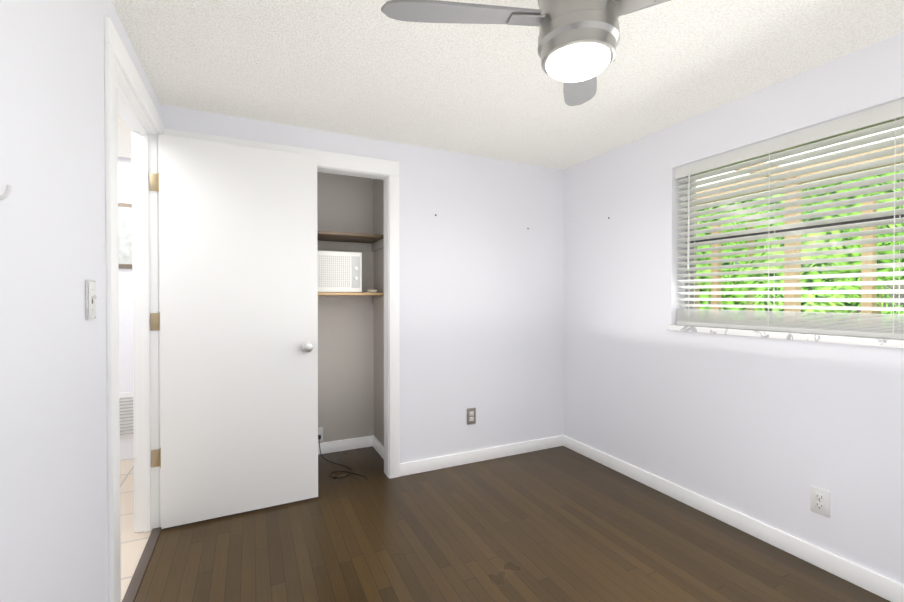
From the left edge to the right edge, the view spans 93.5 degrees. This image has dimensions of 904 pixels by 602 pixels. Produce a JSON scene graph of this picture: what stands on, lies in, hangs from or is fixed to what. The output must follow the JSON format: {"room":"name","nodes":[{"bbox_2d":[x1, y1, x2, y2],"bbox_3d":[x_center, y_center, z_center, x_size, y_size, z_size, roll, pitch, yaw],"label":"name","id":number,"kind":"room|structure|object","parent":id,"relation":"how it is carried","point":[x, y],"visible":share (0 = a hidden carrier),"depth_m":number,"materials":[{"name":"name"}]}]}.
{"room":"empty bedroom","nodes":[
{"label":"empty bedroom","id":0,"kind":"room"},
{"bbox_2d":[0,0,159,601],"bbox_3d":[-0.913,0.081,0.795,0.100,2.240,3.450,0,1,-25],"label":"wall","id":1,"kind":"structure","parent":0,"point":[53,462],"depth_m":1.04,"materials":[{"name":"paint"}]},
{"bbox_2d":[0,185,11,199],"bbox_3d":[-0.824,-0.218,0.770,0.041,0.071,0.017,0,1,-25],"label":"hanger","id":2,"kind":"object","parent":1,"relation":"attached to","point":[7,193],"visible":1,"depth_m":0.77,"materials":[{"name":"white plastic"}]},
{"bbox_2d":[85,280,97,319],"bbox_3d":[-1.073,-0.004,1.271,0.019,0.116,0.072,0,1,-25],"label":"light switch","id":3,"kind":"object","parent":1,"relation":"attached to","point":[90,299],"visible":0.98,"depth_m":1.25,"materials":[{"name":"white plastic"}]},
{"bbox_2d":[104,16,162,601],"bbox_3d":[-1.399,0.122,1.829,0.126,2.138,0.965,0,1,-25],"label":"door frame","id":4,"kind":"structure","parent":1,"relation":"attached to","point":[127,98],"depth_m":2.17,"materials":[{"name":"white wood"}]},
{"bbox_2d":[159,134,317,528],"bbox_3d":[-1.157,0.159,2.371,0.786,2.030,0.165,0,1,-27],"label":"door","id":5,"kind":"structure","parent":4,"relation":"attached to","point":[238,320],"depth_m":2.34,"materials":[{"name":"white wood"}]},
{"bbox_2d":[118,157,133,459],"bbox_3d":[-2.685,0.059,3.081,1.345,2.240,0.100,0,1,-25],"label":"wall","id":6,"kind":"structure","parent":0,"point":[125,305],"depth_m":3.14,"materials":[{"name":"paint"}]},
{"bbox_2d":[118,203,131,268],"bbox_3d":[-2.454,-0.481,3.119,0.400,0.480,0.022,0,1,-25],"label":"picture frame","id":7,"kind":"object","parent":6,"relation":"attached to","point":[124,235],"depth_m":3.13,"materials":[{"name":"brown wood"}]},
{"bbox_2d":[119,392,133,438],"bbox_3d":[-2.428,0.849,3.147,0.400,0.340,0.016,0,1,-25],"label":"air vent","id":8,"kind":"object","parent":6,"relation":"in","point":[126,412],"visible":0.1,"depth_m":3.15,"materials":[{"name":"white plastic"}]},
{"bbox_2d":[120,458,151,601],"bbox_3d":[-1.778,1.229,1.032,1.460,0.058,4.600,0,1,-25],"label":"floor","id":9,"kind":"structure","parent":0,"point":[132,544],"depth_m":2.17,"materials":[{"name":"beige tile"}]},
{"bbox_2d":[122,527,161,601],"bbox_3d":[-1.366,1.188,1.858,0.042,0.009,0.790,0,1,-25],"label":"threshold","id":10,"kind":"object","parent":9,"relation":"on","point":[136,580],"depth_m":1.89,"materials":[{"name":"brown wood"}]},
{"bbox_2d":[317,172,383,445],"bbox_3d":[-1.143,0.060,2.955,1.535,2.240,0.650,0,1,-25],"label":"wall","id":11,"kind":"structure","parent":0,"point":[350,371],"depth_m":3.35,"materials":[{"name":"paint"}]},
{"bbox_2d":[318,427,322,441],"bbox_3d":[-1.022,1.028,3.253,0.070,0.110,0.030,0,1,-25],"label":"electrical outlet","id":12,"kind":"object","parent":11,"relation":"attached to","point":[320,434],"visible":0.58,"depth_m":3.27,"materials":[{"name":"white plastic"}]},
{"bbox_2d":[318,436,369,454],"bbox_3d":[-1.236,1.136,3.161,1.335,0.085,0.016,0,1,-25],"label":"baseboard","id":13,"kind":"structure","parent":11,"relation":"attached to","point":[360,442],"depth_m":3.34,"materials":[{"name":"white wood"}]},
{"bbox_2d":[317,231,383,303],"bbox_3d":[-1.145,-0.227,2.957,1.333,0.505,0.439,0,1,-25],"label":"closet shelf","id":14,"kind":"object","parent":11,"relation":"attached to","point":[329,240],"visible":0.31,"depth_m":3.26,"materials":[{"name":"brown wood"}]},
{"bbox_2d":[317,251,361,292],"bbox_3d":[-0.891,-0.205,3.093,0.400,0.285,0.353,0,1,-25],"label":"air conditioner","id":15,"kind":"object","parent":14,"relation":"on","point":[338,271],"visible":0.79,"depth_m":2.96,"materials":[{"name":"plastic"}]},
{"bbox_2d":[370,435,383,458],"bbox_3d":[-0.519,1.136,3.192,0.013,0.085,0.515,0,1,-25],"label":"baseboard","id":16,"kind":"structure","parent":11,"relation":"attached to","point":[374,442],"depth_m":3.31,"materials":[{"name":"white wood"}]},
{"bbox_2d":[160,104,563,462],"bbox_3d":[-0.259,0.060,2.959,2.935,2.240,0.100,0,1,-25],"label":"wall","id":17,"kind":"structure","parent":0,"point":[481,297],"depth_m":3.08,"materials":[{"name":"paint"}]},
{"bbox_2d":[163,128,399,478],"bbox_3d":[-0.972,0.129,2.614,1.318,2.110,0.122,0,1,-25],"label":"trim","id":18,"kind":"structure","parent":17,"relation":"attached to","point":[387,171],"depth_m":2.82,"materials":[{"name":"white wood"}]},
{"bbox_2d":[467,408,475,424],"bbox_3d":[0.142,0.839,3.095,0.072,0.116,0.010,0,1,-25],"label":"electrical outlet","id":19,"kind":"object","parent":17,"relation":"attached to","point":[471,415],"visible":1,"depth_m":3.09,"materials":[{"name":"grey plastic"}]},
{"bbox_2d":[400,435,561,475],"bbox_3d":[0.258,1.136,3.150,1.375,0.085,0.016,0,1,-25],"label":"baseboard","id":20,"kind":"structure","parent":17,"relation":"attached to","point":[413,467],"depth_m":3.11,"materials":[{"name":"white wood"}]},
{"bbox_2d":[111,0,903,169],"bbox_3d":[-0.450,-1.097,1.640,4.400,0.100,4.600,0,1,-25],"label":"ceiling","id":21,"kind":"structure","parent":0,"point":[366,69],"depth_m":1.90,"materials":[{"name":"white paint"}]},
{"bbox_2d":[381,0,670,105],"bbox_3d":[0.323,-0.850,1.173,0.929,0.387,0.924,0,1,-25],"label":"ceiling fan","id":22,"kind":"object","parent":21,"relation":"hanging from","point":[578,41],"visible":1,"depth_m":1.18,"materials":[{"name":"silver metal"}]},
{"bbox_2d":[134,446,890,601],"bbox_3d":[0.317,1.222,1.749,2.940,0.060,4.100,0,1,-25],"label":"floor","id":23,"kind":"structure","parent":0,"point":[560,524],"depth_m":2.05,"materials":[{"name":"brown wood"}]},
{"bbox_2d":[318,438,366,479],"bbox_3d":[-0.787,1.111,3.023,0.234,0.135,0.594,0,1,-25],"label":"cord","id":24,"kind":"object","parent":23,"relation":"on","point":[341,465],"visible":0.98,"depth_m":2.93,"materials":[{"name":"black plastic"}]},
{"bbox_2d":[563,32,903,584],"bbox_3d":[1.716,0.070,1.986,0.200,2.240,3.350,0,1,-25],"label":"wall","id":25,"kind":"structure","parent":0,"point":[769,431],"depth_m":2.28,"materials":[{"name":"paint"}]},
{"bbox_2d":[562,435,903,601],"bbox_3d":[1.597,1.147,1.995,0.016,0.085,3.250,0,1,-25],"label":"baseboard","id":26,"kind":"structure","parent":25,"relation":"attached to","point":[884,587],"depth_m":2.11,"materials":[{"name":"white wood"}]},
{"bbox_2d":[667,325,903,348],"bbox_3d":[1.700,0.166,1.907,0.147,0.032,1.550,0,1,-25],"label":"sill","id":27,"kind":"structure","parent":25,"relation":"attached to","point":[866,341],"depth_m":1.96,"materials":[{"name":"white wood"}]},
{"bbox_2d":[685,117,903,331],"bbox_3d":[1.786,-0.325,1.944,0.055,0.950,1.520,0,1,-25],"label":"window","id":28,"kind":"structure","parent":25,"relation":"in","point":[786,230],"depth_m":2.21,"materials":[{"name":"metal"}]},
{"bbox_2d":[675,98,903,338],"bbox_3d":[1.694,-0.324,1.900,0.079,0.947,1.512,0,1,-25],"label":"window blinds","id":29,"kind":"object","parent":28,"relation":"attached to","point":[853,122],"visible":0.94,"depth_m":2.00,"materials":[{"name":"white plastic"}]},
{"bbox_2d":[810,485,829,517],"bbox_3d":[1.644,0.895,1.899,0.010,0.116,0.072,0,1,-25],"label":"wall outlet","id":30,"kind":"object","parent":25,"relation":"attached to","point":[819,500],"visible":1,"depth_m":1.90,"materials":[{"name":"white plastic"}]},
{"label":"outside","id":31,"kind":"structure","parent":0,"visible":0},
{"bbox_3d":[7.485,1.380,5.702,13.400,0.150,20.000,0,1,-25],"label":"ground","id":32,"kind":"structure","parent":31,"visible":0},
{"bbox_2d":[696,144,903,325],"bbox_3d":[2.300,0.003,4.891,3.345,2.620,11.000,0,1,-25],"label":"fence","id":33,"kind":"object","parent":32,"relation":"on","point":[863,304],"depth_m":4.27,"materials":[{"name":"brown wood"}]},
{"bbox_2d":[697,126,903,205],"bbox_3d":[2.494,-1.313,4.417,3.300,0.020,8.000,0,1,-25],"label":"pergola roof","id":34,"kind":"structure","parent":33,"relation":"on","point":[816,156],"depth_m":3.72,"materials":[{"name":"white wood"}]},
{"bbox_2d":[696,170,903,326],"bbox_3d":[5.597,-0.642,7.005,5.906,4.624,10.955,0,1,-25],"label":"foliage","id":35,"kind":"object","parent":32,"relation":"on","point":[890,278],"depth_m":6.17,"materials":[{"name":"green plant"}]}
]}

